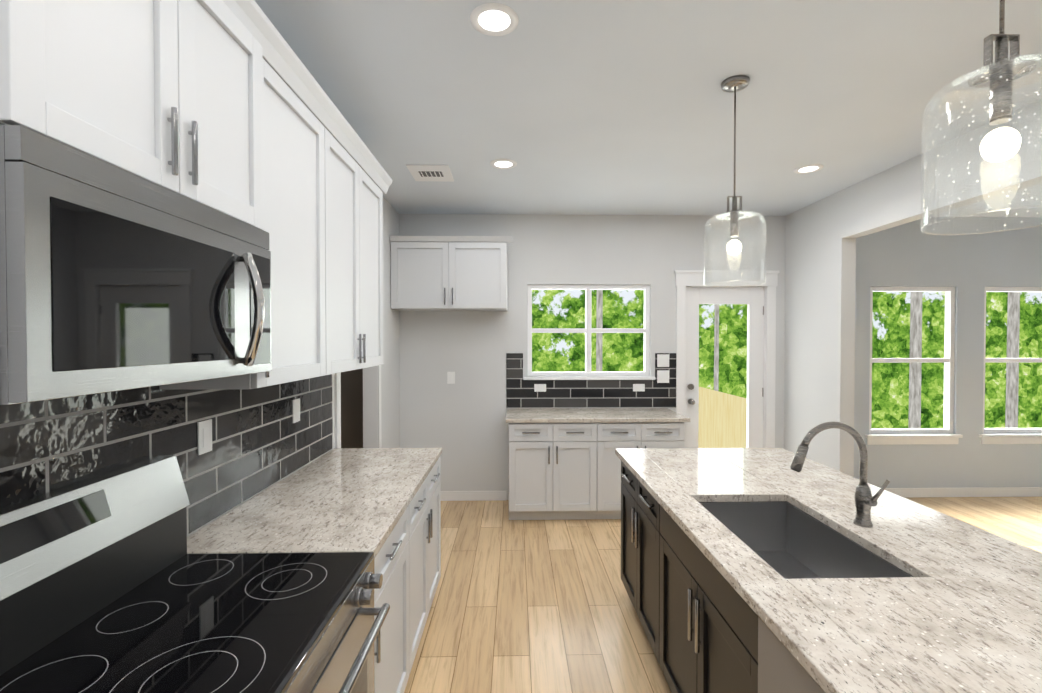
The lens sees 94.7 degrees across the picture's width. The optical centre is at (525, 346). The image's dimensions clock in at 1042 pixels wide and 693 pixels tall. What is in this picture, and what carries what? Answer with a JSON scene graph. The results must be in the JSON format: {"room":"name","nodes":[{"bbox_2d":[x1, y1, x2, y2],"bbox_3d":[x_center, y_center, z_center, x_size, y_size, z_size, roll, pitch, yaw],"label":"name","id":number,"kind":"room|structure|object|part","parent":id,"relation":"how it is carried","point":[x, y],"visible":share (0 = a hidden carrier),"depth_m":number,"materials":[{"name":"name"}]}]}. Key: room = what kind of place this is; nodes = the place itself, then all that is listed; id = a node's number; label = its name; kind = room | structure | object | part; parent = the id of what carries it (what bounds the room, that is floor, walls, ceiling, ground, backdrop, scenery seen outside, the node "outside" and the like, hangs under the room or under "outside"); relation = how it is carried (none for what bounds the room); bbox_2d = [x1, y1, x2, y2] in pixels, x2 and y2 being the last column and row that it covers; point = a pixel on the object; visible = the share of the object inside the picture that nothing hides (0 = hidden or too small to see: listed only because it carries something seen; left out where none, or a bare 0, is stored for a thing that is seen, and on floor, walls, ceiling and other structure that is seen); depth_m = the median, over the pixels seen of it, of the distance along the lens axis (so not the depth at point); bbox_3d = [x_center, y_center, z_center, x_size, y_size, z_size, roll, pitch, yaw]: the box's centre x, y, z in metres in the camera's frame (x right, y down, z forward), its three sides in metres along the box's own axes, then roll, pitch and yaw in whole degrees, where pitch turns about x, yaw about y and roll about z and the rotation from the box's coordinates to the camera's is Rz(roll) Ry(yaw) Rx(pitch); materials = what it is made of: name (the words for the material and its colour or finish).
{"room":"kitchen","nodes":[
{"label":"kitchen","id":0,"kind":"room"},
{"bbox_2d":[341,368,362,447],"bbox_3d":[-1.935,0.115,4.586,1.140,2.850,0.100,0,1,-1],"label":"wall","id":1,"kind":"structure","parent":0,"point":[352,409],"depth_m":4.54,"materials":[{"name":"brown paint"}]},
{"bbox_2d":[332,197,399,448],"bbox_3d":[-1.239,0.158,1.556,0.120,2.850,6.410,0,1,-1],"label":"wall","id":2,"kind":"structure","parent":0,"point":[390,397],"depth_m":4.38,"materials":[{"name":"grey paint"}]},
{"bbox_2d":[0,0,63,143],"bbox_3d":[-0.975,-0.434,0.181,0.343,1.182,1.266,0,1,-1],"label":"upper cabinet","id":3,"kind":"object","parent":2,"relation":"attached to","point":[31,31],"depth_m":0.80,"materials":[{"name":"white paint"}]},
{"bbox_2d":[64,0,255,226],"bbox_3d":[-0.996,-0.700,1.137,0.343,0.677,0.775,0,1,-1],"label":"upper cabinet","id":4,"kind":"object","parent":2,"relation":"attached to","point":[228,107],"depth_m":1.11,"materials":[{"name":"white paint"}]},
{"bbox_2d":[0,125,271,404],"bbox_3d":[-0.946,-0.134,1.146,0.440,0.445,0.771,0,1,-1],"label":"microwave","id":5,"kind":"object","parent":4,"relation":"attached to","point":[113,278],"visible":1,"depth_m":0.93,"materials":[{"name":"silver metal"}]},
{"bbox_3d":[-0.770,-0.105,1.357,0.078,0.324,0.056,0,1,-1],"label":"microwave handle","id":6,"kind":"part","parent":5,"relation":"part of","materials":[{"name":"silver metal"}]},
{"bbox_2d":[0,374,332,536],"bbox_3d":[-1.167,0.377,1.261,0.010,0.577,3.450,0,1,-1],"label":"backsplash","id":7,"kind":"structure","parent":2,"relation":"attached to","point":[261,441],"depth_m":1.64,"materials":[{"name":"grey tile"}]},
{"bbox_2d":[197,419,211,454],"bbox_3d":[-1.169,0.330,1.753,0.008,0.118,0.075,0,1,-1],"label":"outlet","id":8,"kind":"object","parent":2,"relation":"attached to","point":[204,432],"depth_m":1.74,"materials":[{"name":"white plastic"}]},
{"bbox_2d":[159,3,343,389],"bbox_3d":[-1.010,-0.457,1.813,0.343,1.182,0.692,0,1,-1],"label":"upper cabinet","id":9,"kind":"object","parent":2,"relation":"attached to","point":[298,125],"depth_m":1.84,"materials":[{"name":"white paint"}]},
{"bbox_2d":[292,398,299,422],"bbox_3d":[-1.185,0.332,2.485,0.008,0.118,0.075,0,1,-1],"label":"outlet","id":10,"kind":"object","parent":2,"relation":"attached to","point":[296,403],"depth_m":2.48,"materials":[{"name":"white plastic"}]},
{"bbox_2d":[335,365,381,447],"bbox_3d":[-1.275,0.482,3.556,0.135,2.145,1.010,0,1,-1],"label":"trim","id":11,"kind":"structure","parent":2,"relation":"attached to","point":[372,434],"depth_m":3.99,"materials":[{"name":"white"}]},
{"bbox_2d":[340,120,383,371],"bbox_3d":[-1.041,-0.467,2.527,0.313,1.182,0.981,0,1,-1],"label":"upper cabinet","id":12,"kind":"object","parent":2,"relation":"attached to","point":[361,179],"depth_m":2.58,"materials":[{"name":"white paint"}]},
{"bbox_2d":[254,0,1041,216],"bbox_3d":[2.000,-1.293,1.607,9.120,0.050,6.650,0,1,-1],"label":"ceiling","id":13,"kind":"structure","parent":0,"point":[597,107],"depth_m":2.42,"materials":[{"name":"paint"}]},
{"bbox_2d":[406,165,453,181],"bbox_3d":[-0.704,-1.290,3.583,0.300,0.011,0.340,0,1,-1],"label":"ceiling vent","id":14,"kind":"object","parent":13,"relation":"in","point":[431,173],"visible":1,"depth_m":3.55,"materials":[{"name":"white metal"}]},
{"bbox_2d":[470,3,518,35],"bbox_3d":[-0.121,-1.268,1.869,0.190,0.008,0.190,0,1,-1],"label":"recessed light","id":15,"kind":"object","parent":13,"relation":"in","point":[494,19],"visible":1,"depth_m":1.86,"materials":[{"name":"white plastic"}]},
{"bbox_2d":[490,159,516,168],"bbox_3d":[-0.154,-1.289,3.395,0.190,0.008,0.190,0,1,-1],"label":"recessed light","id":16,"kind":"object","parent":13,"relation":"in","point":[503,163],"visible":1,"depth_m":3.38,"materials":[{"name":"white plastic"}]},
{"bbox_2d":[703,75,766,286],"bbox_3d":[1.014,-0.790,2.327,0.280,0.974,0.280,0,1,-1],"label":"pendant light","id":17,"kind":"object","parent":13,"relation":"hanging from","point":[734,84],"visible":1,"depth_m":2.31,"materials":[{"name":"clear glass"}]},
{"bbox_3d":[1.014,-0.480,2.332,0.068,0.076,0.068,0,1,-1],"label":"bulb","id":18,"kind":"part","parent":17,"relation":"part of","materials":[{"name":"white glass"}]},
{"bbox_3d":[1.014,-0.471,2.332,0.280,0.335,0.280,0,1,-1],"label":"lamp shade","id":19,"kind":"part","parent":17,"relation":"part of","materials":[{"name":"clear glass"}]},
{"bbox_2d":[793,164,823,173],"bbox_3d":[2.059,-1.291,3.494,0.190,0.008,0.190,0,1,-1],"label":"recessed light","id":20,"kind":"object","parent":13,"relation":"in","point":[809,168],"visible":0.9,"depth_m":3.48,"materials":[{"name":"white plastic"}]},
{"bbox_2d":[920,0,1041,234],"bbox_3d":[1.091,-0.773,1.099,0.280,0.974,0.280,0,1,-1],"label":"pendant light","id":21,"kind":"object","parent":13,"relation":"hanging from","point":[997,79],"visible":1,"depth_m":1.10,"materials":[{"name":"clear glass"}]},
{"bbox_3d":[1.091,-0.463,1.103,0.068,0.076,0.068,0,1,-1],"label":"bulb","id":22,"kind":"part","parent":21,"relation":"part of","materials":[{"name":"white glass"}]},
{"bbox_2d":[399,214,1041,499],"bbox_3d":[2.559,0.111,4.905,7.860,2.850,0.120,0,1,-1],"label":"wall","id":23,"kind":"structure","parent":0,"point":[462,423],"depth_m":4.81,"materials":[{"name":"grey paint"}]},
{"bbox_2d":[389,236,512,310],"bbox_3d":[-0.678,-0.680,4.566,1.126,0.660,0.385,0,1,-1],"label":"upper cabinet","id":24,"kind":"object","parent":23,"relation":"attached to","point":[448,273],"visible":1,"depth_m":4.42,"materials":[{"name":"white paint"}]},
{"bbox_2d":[447,372,454,383],"bbox_3d":[-0.739,0.310,4.771,0.075,0.118,0.008,0,1,-1],"label":"outlet","id":25,"kind":"object","parent":23,"relation":"attached to","point":[450,375],"depth_m":4.77,"materials":[{"name":"white plastic"}]},
{"bbox_2d":[441,491,506,500],"bbox_3d":[-0.719,1.490,4.783,1.060,0.095,0.017,0,1,-1],"label":"baseboard","id":26,"kind":"structure","parent":23,"relation":"attached to","point":[445,495],"depth_m":4.78,"materials":[{"name":"white"}]},
{"bbox_2d":[534,384,545,391],"bbox_3d":[0.148,0.413,4.782,0.118,0.075,0.008,0,1,-1],"label":"outlet","id":27,"kind":"object","parent":23,"relation":"attached to","point":[537,387],"depth_m":4.78,"materials":[{"name":"white plastic"}]},
{"bbox_2d":[523,284,654,379],"bbox_3d":[0.637,-0.145,4.829,1.315,0.953,0.130,0,1,-1],"label":"kitchen window","id":28,"kind":"structure","parent":23,"relation":"in","point":[587,330],"depth_m":4.83,"materials":[{"name":"white"}]},
{"bbox_2d":[506,353,675,407],"bbox_3d":[0.662,0.342,4.801,1.703,0.549,0.010,0,1,-1],"label":"backsplash","id":29,"kind":"structure","parent":23,"relation":"attached to","point":[520,393],"depth_m":4.80,"materials":[{"name":"grey tile"}]},
{"bbox_2d":[633,384,644,390],"bbox_3d":[1.136,0.412,4.803,0.118,0.075,0.008,0,1,-1],"label":"outlet","id":30,"kind":"object","parent":23,"relation":"attached to","point":[636,387],"depth_m":4.80,"materials":[{"name":"white plastic"}]},
{"bbox_2d":[657,370,668,382],"bbox_3d":[1.381,0.301,4.807,0.120,0.125,0.008,0,1,-1],"label":"outlet","id":31,"kind":"object","parent":23,"relation":"attached to","point":[662,375],"depth_m":4.80,"materials":[{"name":"white plastic"}]},
{"bbox_2d":[657,354,668,366],"bbox_3d":[1.381,0.141,4.805,0.120,0.125,0.008,0,1,-1],"label":"light switch","id":32,"kind":"object","parent":23,"relation":"attached to","point":[662,359],"depth_m":4.80,"materials":[{"name":"white plastic"}]},
{"bbox_2d":[685,287,763,447],"bbox_3d":[2.014,0.461,4.849,0.815,2.126,0.137,0,1,-1],"label":"back door","id":33,"kind":"structure","parent":23,"relation":"in","point":[752,298],"depth_m":4.87,"materials":[{"name":"white wood"}]},
{"bbox_2d":[674,270,778,447],"bbox_3d":[2.014,0.387,4.881,1.053,2.297,0.152,0,1,-1],"label":"door frame","id":34,"kind":"structure","parent":23,"relation":"attached to","point":[684,279],"depth_m":4.81,"materials":[{"name":"white wood"}]},
{"bbox_2d":[865,287,962,444],"bbox_3d":[3.939,0.193,4.906,0.980,1.605,0.130,0,1,-1],"label":"dining room window","id":35,"kind":"structure","parent":23,"relation":"in","point":[944,435],"depth_m":4.91,"materials":[{"name":"white"}]},
{"bbox_2d":[885,487,1041,497],"bbox_3d":[4.538,1.488,4.898,3.604,0.095,0.017,0,1,-1],"label":"baseboard","id":36,"kind":"structure","parent":23,"relation":"attached to","point":[901,492],"depth_m":4.89,"materials":[{"name":"white"}]},
{"bbox_2d":[979,287,1041,443],"bbox_3d":[5.119,0.193,4.932,0.980,1.605,0.130,0,1,-1],"label":"dining room window","id":37,"kind":"structure","parent":23,"relation":"in","point":[999,436],"depth_m":4.92,"materials":[{"name":"white"}]},
{"bbox_2d":[404,497,1041,692],"bbox_3d":[2.000,1.606,1.647,9.120,0.050,6.650,0,1,-1],"label":"floor","id":38,"kind":"structure","parent":0,"point":[531,606],"depth_m":2.91,"materials":[{"name":"brown wood"}]},
{"bbox_2d":[0,455,389,692],"bbox_3d":[-0.788,0.971,1.165,0.741,1.235,0.775,0,1,-1],"label":"range","id":39,"kind":"object","parent":38,"relation":"on","point":[108,584],"visible":1,"depth_m":1.17,"materials":[{"name":"black glass"}]},
{"bbox_2d":[187,448,441,692],"bbox_3d":[-0.824,1.126,1.299,0.692,0.920,3.490,0,1,-1],"label":"base cabinet","id":40,"kind":"object","parent":38,"relation":"on","point":[383,505],"depth_m":2.02,"materials":[{"name":"white paint"}]},
{"bbox_2d":[187,448,441,558],"bbox_3d":[-0.829,0.684,1.292,0.682,0.035,3.490,0,1,-1],"label":"countertop","id":41,"kind":"structure","parent":40,"relation":"on","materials":[{"name":"beige stone"}]},
{"bbox_2d":[506,408,689,519],"bbox_3d":[0.628,1.081,4.489,1.610,0.920,0.648,0,1,-1],"label":"base cabinet","id":42,"kind":"object","parent":38,"relation":"on","point":[564,463],"depth_m":4.19,"materials":[{"name":"white paint"}]},
{"bbox_2d":[506,408,689,422],"bbox_3d":[0.627,0.639,4.486,1.610,0.035,0.642,0,1,-1],"label":"countertop","id":43,"kind":"structure","parent":42,"relation":"on","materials":[{"name":"beige stone"}]},
{"bbox_2d":[616,454,910,692],"bbox_3d":[0.954,1.137,1.748,0.702,0.885,2.571,0,1,-1],"label":"kitchen island","id":44,"kind":"object","parent":38,"relation":"on","point":[703,635],"depth_m":1.92,"materials":[{"name":"black"}]},
{"bbox_2d":[758,617,824,692],"bbox_3d":[0.918,1.098,0.987,0.586,0.776,0.608,0,1,-1],"label":"dishwasher","id":45,"kind":"object","parent":44,"relation":"in","point":[779,671],"depth_m":1.18,"materials":[{"name":"silver metal"}]},
{"bbox_2d":[615,448,1041,692],"bbox_3d":[0.880,0.683,1.730,0.575,0.047,2.600,0,1,-1],"label":"island countertop","id":46,"kind":"structure","parent":44,"relation":"on","point":[857,633],"depth_m":1.19,"materials":[{"name":"beige stone"}]},
{"bbox_2d":[700,502,911,578],"bbox_3d":[0.952,0.807,1.756,0.438,0.223,0.749,0,1,-1],"label":"sink","id":47,"kind":"object","parent":46,"relation":"in","point":[794,543],"depth_m":2.00,"materials":[{"name":"silver metal"}]},
{"bbox_2d":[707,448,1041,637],"bbox_3d":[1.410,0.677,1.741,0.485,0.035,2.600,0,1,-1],"label":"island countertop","id":48,"kind":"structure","parent":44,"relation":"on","point":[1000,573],"depth_m":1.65,"materials":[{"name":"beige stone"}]},
{"bbox_2d":[847,474,890,525],"bbox_3d":[1.258,0.565,1.753,0.071,0.188,0.111,0,1,-1],"label":"faucet","id":49,"kind":"object","parent":48,"relation":"on","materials":[{"name":"grey metal"}]},
{"bbox_2d":[784,99,1041,476],"bbox_3d":[2.746,0.156,1.643,0.120,2.850,6.410,0,1,-1],"label":"wall","id":50,"kind":"structure","parent":0,"point":[821,235],"depth_m":4.04,"materials":[{"name":"grey paint"}]},
{"label":"outside","id":51,"kind":"structure","parent":0,"visible":0},
{"label":"ground","id":52,"kind":"structure","parent":51,"visible":0},
{"bbox_2d":[596,290,602,371],"bbox_3d":[1.701,-3.750,10.968,0.179,13.601,0.145,0,1,-16],"label":"trunk","id":53,"kind":"object","parent":52,"relation":"on","point":[599,306],"depth_m":10.95,"materials":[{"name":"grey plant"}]},
{"bbox_2d":[714,304,718,390],"bbox_3d":[5.019,-3.772,12.540,0.153,13.600,0.117,0,1,-16],"label":"trunk","id":54,"kind":"object","parent":52,"relation":"on","point":[716,318],"depth_m":12.55,"materials":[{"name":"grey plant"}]},
{"bbox_2d":[698,387,746,447],"bbox_3d":[1.677,1.874,6.821,2.400,2.470,3.640,0,1,-1],"label":"fence","id":55,"kind":"object","parent":52,"relation":"on","point":[722,422],"depth_m":6.68,"materials":[{"name":"brown wood"}]},
{"bbox_2d":[908,292,921,427],"bbox_3d":[7.850,-3.731,9.602,0.222,13.601,0.193,0,1,-16],"label":"trunk","id":56,"kind":"object","parent":52,"relation":"on","point":[914,421],"depth_m":9.58,"materials":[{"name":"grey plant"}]},
{"bbox_2d":[1005,292,1019,427],"bbox_3d":[10.369,-3.738,10.157,0.222,13.601,0.193,0,1,-16],"label":"trunk","id":57,"kind":"object","parent":52,"relation":"on","point":[1012,368],"depth_m":10.14,"materials":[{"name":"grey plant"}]},
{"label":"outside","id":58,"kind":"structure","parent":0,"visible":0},
{"bbox_2d":[532,290,1041,428],"bbox_3d":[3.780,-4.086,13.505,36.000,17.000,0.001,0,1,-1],"label":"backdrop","id":59,"kind":"structure","parent":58,"point":[565,352],"depth_m":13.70,"materials":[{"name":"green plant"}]}
]}

